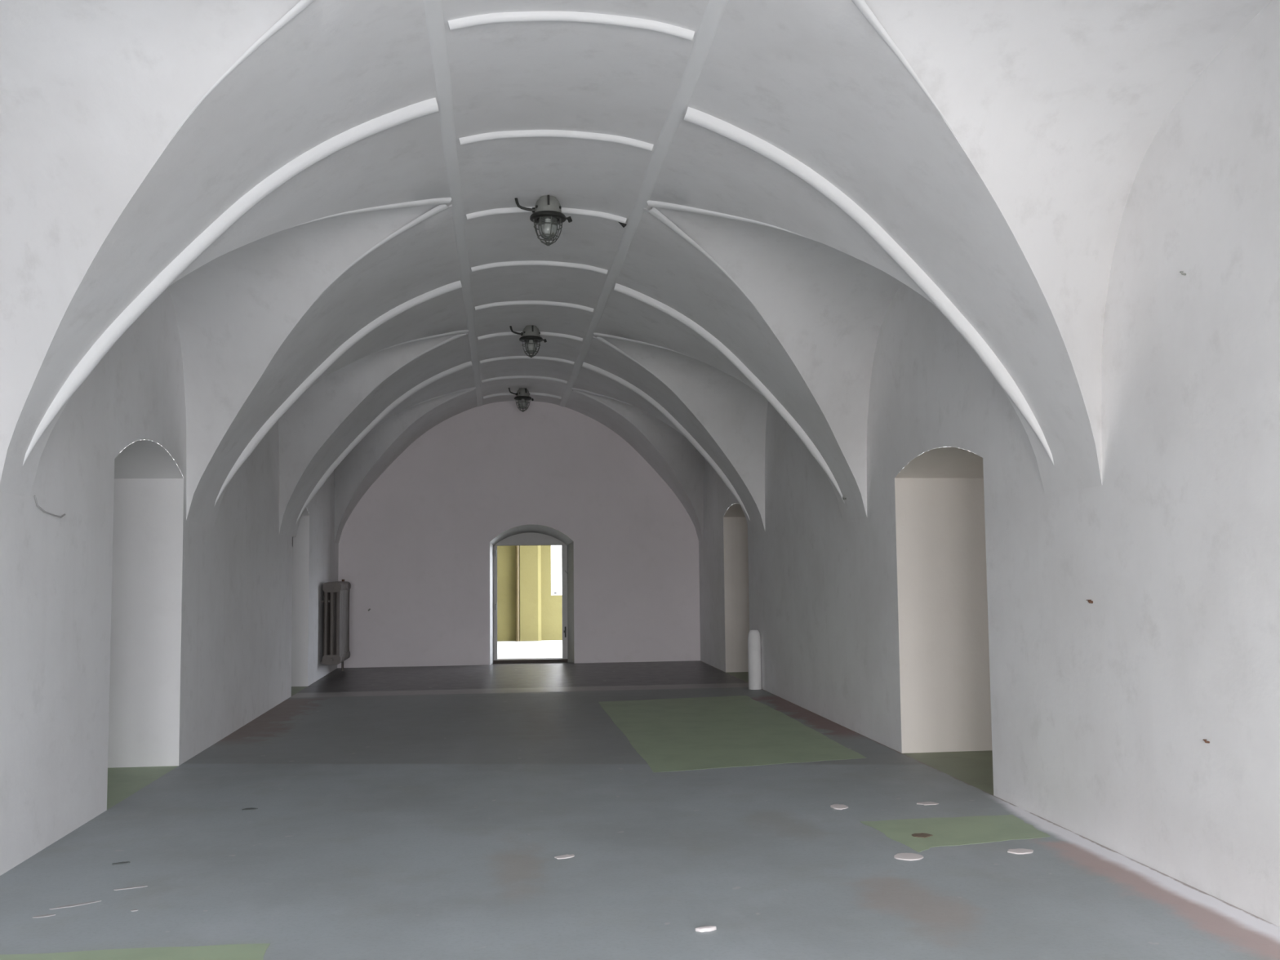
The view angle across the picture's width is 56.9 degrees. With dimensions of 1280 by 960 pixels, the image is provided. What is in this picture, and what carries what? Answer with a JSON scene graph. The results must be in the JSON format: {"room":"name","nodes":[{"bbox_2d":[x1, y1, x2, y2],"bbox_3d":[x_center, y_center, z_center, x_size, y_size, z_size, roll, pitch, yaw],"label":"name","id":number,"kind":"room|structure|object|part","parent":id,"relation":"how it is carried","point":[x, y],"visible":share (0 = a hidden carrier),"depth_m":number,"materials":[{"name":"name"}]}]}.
{"room":"vaulted hallway","nodes":[
{"label":"vaulted hallway","id":0,"kind":"room"},
{"bbox_2d":[0,287,338,875],"bbox_3d":[-4.301,0.215,8.566,1.250,4.115,21.950,0,-4,-7],"label":"wall","id":1,"kind":"structure","parent":0,"point":[137,636],"depth_m":9.65,"materials":[{"name":"paint"}]},
{"bbox_2d":[33,495,65,517],"bbox_3d":[-3.471,0.160,6.965,0.018,0.113,0.485,0,-4,-7],"label":"cable remnant","id":2,"kind":"object","parent":1,"relation":"attached to","point":[35,499],"visible":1,"depth_m":6.85,"materials":[{"name":"grey"}]},
{"bbox_2d":[337,400,700,667],"bbox_3d":[-2.001,0.858,19.995,6.021,4.460,0.240,0,-4,-7],"label":"wall","id":3,"kind":"structure","parent":0,"point":[415,550],"depth_m":19.90,"materials":[{"name":"paint"}]},
{"bbox_2d":[489,532,573,665],"bbox_3d":[-1.840,1.995,20.081,1.500,2.200,0.540,0,-4,-7],"label":"door frame","id":4,"kind":"structure","parent":3,"relation":"in","point":[522,539],"depth_m":20.08,"materials":[{"name":"white paint"}]},
{"bbox_3d":[-1.817,3.085,19.901,1.500,0.001,0.340,0,-4,-7],"label":"sill","id":5,"kind":"part","parent":4,"relation":"part of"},
{"bbox_2d":[497,545,562,641],"bbox_3d":[-2.468,1.872,25.817,6.000,3.300,0.510,0,-4,-7],"label":"wall","id":6,"kind":"structure","parent":0,"point":[540,608],"depth_m":25.61,"materials":[{"name":"yellow paint"}]},
{"bbox_2d":[515,545,519,641],"bbox_3d":[-2.650,1.841,25.580,0.088,3.270,0.090,0,-4,-7],"label":"pipe","id":7,"kind":"object","parent":6,"relation":"attached to","point":[517,547],"visible":0.66,"depth_m":25.50,"materials":[{"name":"brown metal"}]},
{"bbox_2d":[554,545,561,593],"bbox_3d":[-1.491,1.610,26.145,0.820,1.850,0.050,0,-4,-7],"label":"window","id":8,"kind":"structure","parent":6,"relation":"in","point":[557,548],"depth_m":26.07,"materials":[{"name":"glass"}]},
{"bbox_2d":[497,640,562,658],"bbox_3d":[-2.113,3.340,22.856,6.000,0.130,5.540,0,-4,-7],"label":"floor","id":9,"kind":"structure","parent":0,"point":[545,648],"depth_m":22.83,"materials":[{"name":"white"}]},
{"bbox_2d":[0,0,1272,543],"bbox_3d":[-0.704,-0.960,9.081,6.021,2.400,21.950,0,-4,-7],"label":"ceiling","id":10,"kind":"structure","parent":0,"point":[1055,108],"depth_m":6.64,"materials":[{"name":"white paint"}]},
{"bbox_2d":[22,97,439,466],"bbox_3d":[-2.298,-1.081,6.684,2.289,2.273,0.112,0,-4,-7],"label":"trim","id":11,"kind":"structure","parent":10,"relation":"attached to","point":[175,268],"depth_m":6.66,"materials":[{"name":"paint"}]},
{"bbox_2d":[171,0,315,137],"bbox_3d":[-1.541,-1.990,5.222,1.503,0.706,0.164,-3,-5,34],"label":"trim","id":12,"kind":"structure","parent":10,"relation":"attached to","point":[301,5],"depth_m":5.34,"materials":[{"name":"paint"}]},
{"bbox_2d":[213,280,462,506],"bbox_3d":[-2.816,-0.757,11.031,2.289,2.273,0.112,0,-4,-7],"label":"trim","id":13,"kind":"structure","parent":10,"relation":"attached to","point":[438,291],"depth_m":11.00,"materials":[{"name":"paint"}]},
{"bbox_2d":[286,197,451,229],"bbox_3d":[-1.945,-1.776,8.058,0.127,0.705,1.708,-4,-5,37],"label":"trim","id":14,"kind":"structure","parent":10,"relation":"attached to","point":[443,200],"depth_m":8.38,"materials":[{"name":"paint"}]},
{"bbox_2d":[304,204,452,312],"bbox_3d":[-2.036,-1.698,9.093,1.366,0.703,0.094,-3,-5,26],"label":"trim","id":15,"kind":"structure","parent":10,"relation":"attached to","point":[439,208],"depth_m":8.97,"materials":[{"name":"paint"}]},
{"bbox_2d":[295,360,472,524],"bbox_3d":[-3.333,-0.432,15.379,2.289,2.273,0.112,0,-4,-7],"label":"trim","id":16,"kind":"structure","parent":10,"relation":"attached to","point":[455,369],"depth_m":15.35,"materials":[{"name":"paint"}]},
{"bbox_2d":[367,329,468,355],"bbox_3d":[-2.505,-1.430,12.704,0.134,0.706,1.974,-3,-5,30],"label":"trim","id":17,"kind":"structure","parent":10,"relation":"attached to","point":[463,331],"depth_m":13.13,"materials":[{"name":"paint"}]},
{"bbox_2d":[374,333,467,388],"bbox_3d":[-2.586,-1.350,13.744,1.213,0.700,0.095,-1,-4,12],"label":"trim","id":18,"kind":"structure","parent":10,"relation":"attached to","point":[458,335],"depth_m":13.71,"materials":[{"name":"paint"}]},
{"bbox_2d":[406,389,475,428],"bbox_3d":[-3.097,-1.033,17.982,1.218,0.699,0.095,-1,-4,11],"label":"trim","id":19,"kind":"structure","parent":10,"relation":"attached to","point":[468,391],"depth_m":17.92,"materials":[{"name":"paint"}]},
{"bbox_2d":[405,386,475,409],"bbox_3d":[-3.014,-1.109,16.997,0.133,0.706,1.923,-3,-5,31],"label":"trim","id":20,"kind":"structure","parent":10,"relation":"attached to","point":[472,388],"depth_m":17.43,"materials":[{"name":"paint"}]},
{"bbox_2d":[422,0,482,406],"bbox_3d":[-1.402,-2.066,9.081,0.104,0.035,21.950,0,-4,-7],"label":"trim","id":21,"kind":"structure","parent":10,"relation":"attached to","point":[433,12],"depth_m":7.73,"materials":[{"name":"paint"}]},
{"bbox_2d":[508,387,533,412],"bbox_3d":[-1.871,-1.262,18.634,0.308,0.375,0.335,-2,-4,17],"label":"ceiling lamp","id":22,"kind":"object","parent":10,"relation":"attached to","point":[522,394],"visible":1,"depth_m":18.59,"materials":[{"name":"grey metal"}]},
{"bbox_2d":[518,398,527,408],"bbox_3d":[-1.847,-1.207,18.653,0.150,0.178,0.150,2,-5,-33],"label":"glass","id":23,"kind":"object","parent":22,"relation":"on","point":[522,402],"depth_m":18.59,"materials":[{"name":"clear glass"}]},
{"bbox_2d":[483,391,561,399],"bbox_3d":[-1.897,-1.363,19.093,1.263,0.117,0.060,0,-4,-7],"label":"trim","id":24,"kind":"structure","parent":10,"relation":"attached to","point":[502,393],"depth_m":19.08,"materials":[{"name":"paint"}]},
{"bbox_2d":[481,375,567,383],"bbox_3d":[-1.703,-1.485,17.464,1.263,0.117,0.060,0,-4,-7],"label":"trim","id":25,"kind":"structure","parent":10,"relation":"attached to","point":[513,376],"depth_m":17.45,"materials":[{"name":"paint"}]},
{"bbox_2d":[480,355,574,364],"bbox_3d":[-1.509,-1.606,15.835,1.263,0.117,0.060,0,-4,-7],"label":"trim","id":26,"kind":"structure","parent":10,"relation":"attached to","point":[510,357],"depth_m":15.82,"materials":[{"name":"paint"}]},
{"bbox_2d":[509,324,546,357],"bbox_3d":[-1.304,-1.621,13.838,0.303,0.375,0.342,-4,-5,35],"label":"ceiling lamp","id":27,"kind":"object","parent":10,"relation":"attached to","point":[531,336],"visible":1,"depth_m":13.79,"materials":[{"name":"grey metal"}]},
{"bbox_2d":[524,338,537,353],"bbox_3d":[-1.275,-1.566,13.850,0.150,0.178,0.150,1,-4,-15],"label":"glass","id":28,"kind":"object","parent":27,"relation":"on","point":[531,344],"depth_m":13.79,"materials":[{"name":"clear glass"}]},
{"bbox_2d":[477,331,582,341],"bbox_3d":[-1.315,-1.728,14.206,1.263,0.117,0.060,0,-4,-7],"label":"trim","id":29,"kind":"structure","parent":10,"relation":"attached to","point":[502,334],"depth_m":14.20,"materials":[{"name":"paint"}]},
{"bbox_2d":[475,300,593,312],"bbox_3d":[-1.121,-1.850,12.577,1.263,0.117,0.060,0,-4,-7],"label":"trim","id":30,"kind":"structure","parent":10,"relation":"attached to","point":[522,302],"depth_m":12.56,"materials":[{"name":"paint"}]},
{"bbox_2d":[471,260,608,274],"bbox_3d":[-0.928,-1.971,10.948,1.263,0.117,0.060,0,-4,-7],"label":"trim","id":31,"kind":"structure","parent":10,"relation":"attached to","point":[526,262],"depth_m":10.93,"materials":[{"name":"paint"}]},
{"bbox_2d":[515,195,572,245],"bbox_3d":[-0.736,-1.979,9.042,0.310,0.375,0.333,-4,-6,42],"label":"ceiling lamp","id":32,"kind":"object","parent":10,"relation":"attached to","point":[547,213],"visible":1,"depth_m":8.99,"materials":[{"name":"grey metal"}]},
{"bbox_2d":[537,216,557,239],"bbox_3d":[-0.704,-1.924,9.047,0.150,0.178,0.150,0,-4,-7],"label":"glass","id":33,"kind":"object","parent":32,"relation":"on","point":[548,231],"depth_m":8.99,"materials":[{"name":"clear glass"}]},
{"bbox_2d":[466,206,626,223],"bbox_3d":[-0.734,-2.093,9.319,1.263,0.117,0.060,0,-4,-7],"label":"trim","id":34,"kind":"structure","parent":10,"relation":"attached to","point":[511,210],"depth_m":9.31,"materials":[{"name":"paint"}]},
{"bbox_2d":[458,129,653,151],"bbox_3d":[-0.540,-2.215,7.690,1.263,0.117,0.060,0,-4,-7],"label":"trim","id":35,"kind":"structure","parent":10,"relation":"attached to","point":[526,133],"depth_m":7.67,"materials":[{"name":"paint"}]},
{"bbox_2d":[448,11,694,40],"bbox_3d":[-0.346,-2.336,6.061,1.263,0.117,0.060,0,-4,-7],"label":"trim","id":36,"kind":"structure","parent":10,"relation":"attached to","point":[520,16],"depth_m":6.04,"materials":[{"name":"paint"}]},
{"bbox_2d":[571,387,644,411],"bbox_3d":[-0.317,-1.114,17.318,1.923,0.706,0.133,-5,-6,45],"label":"trim","id":37,"kind":"structure","parent":10,"relation":"attached to","point":[573,388],"depth_m":17.68,"materials":[{"name":"paint"}]},
{"bbox_2d":[572,389,645,436],"bbox_3d":[-0.468,-1.037,18.295,1.218,0.699,0.095,1,-5,-24],"label":"trim","id":38,"kind":"structure","parent":10,"relation":"attached to","point":[579,392],"depth_m":18.20,"materials":[{"name":"paint"}]},
{"bbox_2d":[618,222,626,227],"bbox_3d":[-0.163,-2.049,9.405,0.118,0.082,0.038,1,-4,-17],"label":"stub","id":39,"kind":"object","parent":10,"relation":"attached to","point":[623,224],"visible":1,"depth_m":9.40,"materials":[{"name":"black metal"}]},
{"bbox_2d":[592,336,679,397],"bbox_3d":[-0.022,-1.335,14.348,1.357,0.704,0.136,3,-5,-40],"label":"trim","id":40,"kind":"structure","parent":10,"relation":"attached to","point":[600,339],"depth_m":14.22,"materials":[{"name":"paint"}]},
{"bbox_2d":[559,0,728,407],"bbox_3d":[-0.028,-2.068,9.245,0.104,0.035,21.950,0,-4,-7],"label":"trim","id":41,"kind":"structure","parent":10,"relation":"attached to","point":[715,9],"depth_m":7.78,"materials":[{"name":"paint"}]},
{"bbox_2d":[593,333,699,360],"bbox_3d":[0.190,-1.431,13.075,0.135,0.706,2.020,3,-6,-43],"label":"trim","id":42,"kind":"structure","parent":10,"relation":"attached to","point":[599,335],"depth_m":13.45,"materials":[{"name":"paint"}]},
{"bbox_2d":[582,362,750,520],"bbox_3d":[0.375,-0.439,15.820,2.289,2.273,0.112,0,-4,-7],"label":"trim","id":43,"kind":"structure","parent":10,"relation":"attached to","point":[597,370],"depth_m":15.81,"materials":[{"name":"paint"}]},
{"bbox_2d":[644,207,768,324],"bbox_3d":[0.563,-1.696,9.518,0.094,0.706,1.535,-4,-6,40],"label":"trim","id":44,"kind":"structure","parent":10,"relation":"attached to","point":[654,211],"depth_m":9.29,"materials":[{"name":"paint"}]},
{"bbox_2d":[613,283,844,503],"bbox_3d":[0.892,-0.763,11.473,2.289,2.273,0.112,0,-4,-7],"label":"trim","id":45,"kind":"structure","parent":10,"relation":"attached to","point":[636,295],"depth_m":11.47,"materials":[{"name":"paint"}]},
{"bbox_2d":[647,200,817,241],"bbox_3d":[0.745,-1.784,8.341,1.678,0.705,0.126,-4,-5,38],"label":"trim","id":46,"kind":"structure","parent":10,"relation":"attached to","point":[651,203],"depth_m":8.59,"materials":[{"name":"paint"}]},
{"bbox_2d":[683,106,1053,465],"bbox_3d":[1.409,-1.088,7.126,2.289,2.273,0.112,0,-4,-7],"label":"trim","id":47,"kind":"structure","parent":10,"relation":"attached to","point":[708,122],"depth_m":7.12,"materials":[{"name":"paint"}]},
{"bbox_2d":[851,0,964,150],"bbox_3d":[1.042,-2.013,5.281,0.163,0.707,1.590,-4,-5,38],"label":"trim","id":48,"kind":"structure","parent":10,"relation":"attached to","point":[861,5],"depth_m":5.46,"materials":[{"name":"paint"}]},
{"bbox_2d":[0,660,1279,959],"bbox_3d":[-0.670,2.261,8.845,6.021,0.001,21.950,0,-4,-7],"label":"floor","id":49,"kind":"structure","parent":0,"point":[411,812],"depth_m":6.58,"materials":[{"name":"grey concrete"}]},
{"bbox_2d":[32,914,55,917],"bbox_3d":[-2.784,2.037,5.525,0.097,0.004,0.031,1,-5,-23],"label":"plaster splinter","id":50,"kind":"object","parent":49,"relation":"on","point":[45,915],"visible":1,"depth_m":5.52,"materials":[{"name":"white paint"}]},
{"bbox_2d":[49,900,101,909],"bbox_3d":[-2.721,2.049,5.702,0.229,0.004,0.038,3,-6,-40],"label":"plaster splinter","id":51,"kind":"object","parent":49,"relation":"on","point":[91,902],"visible":1,"depth_m":5.70,"materials":[{"name":"white paint"}]},
{"bbox_2d":[111,861,129,865],"bbox_3d":[-2.857,2.110,6.511,0.091,0.005,0.041,1,-5,-23],"label":"chip","id":52,"kind":"object","parent":49,"relation":"on","point":[126,862],"visible":1,"depth_m":6.50,"materials":[{"name":"grey"}]},
{"bbox_2d":[113,885,147,890],"bbox_3d":[-2.585,2.070,6.001,0.159,0.004,0.025,2,-5,-27],"label":"plaster splinter","id":53,"kind":"object","parent":49,"relation":"on","point":[131,887],"visible":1,"depth_m":6.00,"materials":[{"name":"white paint"}]},
{"bbox_2d":[0,943,270,959],"bbox_3d":[-2.271,1.963,4.578,1.586,0.001,0.910,0,-4,-7],"label":"sheet","id":54,"kind":"object","parent":49,"relation":"on","point":[238,951],"visible":1,"depth_m":4.96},
{"bbox_2d":[241,807,257,810],"bbox_3d":[-2.625,2.213,7.950,0.078,0.005,0.075,-3,-5,25],"label":"chip","id":55,"kind":"object","parent":49,"relation":"on","point":[251,808],"visible":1,"depth_m":7.94,"materials":[{"name":"grey"}]},
{"bbox_2d":[320,579,351,671],"bbox_3d":[-4.655,2.255,18.128,0.298,1.445,1.335,0,-4,-7],"label":"radiator","id":56,"kind":"object","parent":49,"relation":"on","point":[336,594],"visible":1,"depth_m":17.56,"materials":[{"name":"metal"}]},
{"bbox_2d":[554,853,574,858],"bbox_3d":[-0.413,2.087,6.554,0.126,0.005,0.063,3,-5,-39],"label":"paper scrap","id":57,"kind":"object","parent":49,"relation":"on","point":[563,856],"visible":1,"depth_m":6.54,"materials":[{"name":"paper"}]},
{"bbox_2d":[695,925,716,932],"bbox_3d":[0.292,1.976,5.207,0.094,0.014,0.044,1,-5,-25],"label":"paper scrap","id":58,"kind":"object","parent":49,"relation":"on","point":[705,928],"visible":1,"depth_m":5.20,"materials":[{"name":"paper"}]},
{"bbox_2d":[598,695,866,772],"bbox_3d":[0.708,2.470,11.907,1.893,0.001,5.220,0,-4,-7],"label":"sheet","id":59,"kind":"object","parent":49,"relation":"on","point":[698,733],"visible":1,"depth_m":11.21,"materials":[{"name":"green"}]},
{"bbox_2d":[747,629,761,689],"bbox_3d":[1.492,2.331,15.403,0.170,0.775,0.170,0,-4,-7],"label":"post","id":60,"kind":"object","parent":49,"relation":"on","point":[753,635],"visible":1,"depth_m":15.34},
{"bbox_2d":[830,804,848,809],"bbox_3d":[1.318,2.160,7.819,0.110,0.008,0.156,0,-4,-7],"label":"flake","id":61,"kind":"object","parent":49,"relation":"on","point":[839,806],"visible":1,"depth_m":7.79,"materials":[{"name":"white paint"}]},
{"bbox_2d":[893,853,923,860],"bbox_3d":[1.467,2.059,6.465,0.160,0.008,0.144,0,-4,-7],"label":"flake","id":62,"kind":"object","parent":49,"relation":"on","point":[904,856],"visible":1,"depth_m":6.45,"materials":[{"name":"white paint"}]},
{"bbox_2d":[916,801,938,804],"bbox_3d":[1.921,2.163,7.905,0.148,0.004,0.094,0,-4,-7],"label":"flake","id":63,"kind":"object","parent":49,"relation":"on","point":[924,802],"visible":1,"depth_m":7.89,"materials":[{"name":"white paint"}]},
{"bbox_2d":[859,814,1050,853],"bbox_3d":[1.919,2.100,7.040,1.010,0.001,0.860,0,-4,-7],"label":"sheet","id":64,"kind":"object","parent":49,"relation":"on","point":[965,830],"visible":1,"depth_m":7.10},
{"bbox_2d":[911,832,933,837],"bbox_3d":[1.660,2.096,6.974,0.111,0.006,0.101,3,-6,-42],"label":"scrap","id":65,"kind":"object","parent":64,"relation":"on","point":[922,834],"visible":1,"depth_m":6.96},
{"bbox_2d":[1007,848,1033,853],"bbox_3d":[2.111,2.060,6.559,0.150,0.008,0.103,0,-4,-7],"label":"flake","id":66,"kind":"object","parent":49,"relation":"on","point":[1020,851],"visible":1,"depth_m":6.55,"materials":[{"name":"white paint"}]},
{"bbox_2d":[698,0,1279,926],"bbox_3d":[2.919,0.203,9.426,1.250,4.115,21.950,0,-4,-7],"label":"wall","id":67,"kind":"structure","parent":0,"point":[952,627],"depth_m":6.59,"materials":[{"name":"paint"}]}
]}

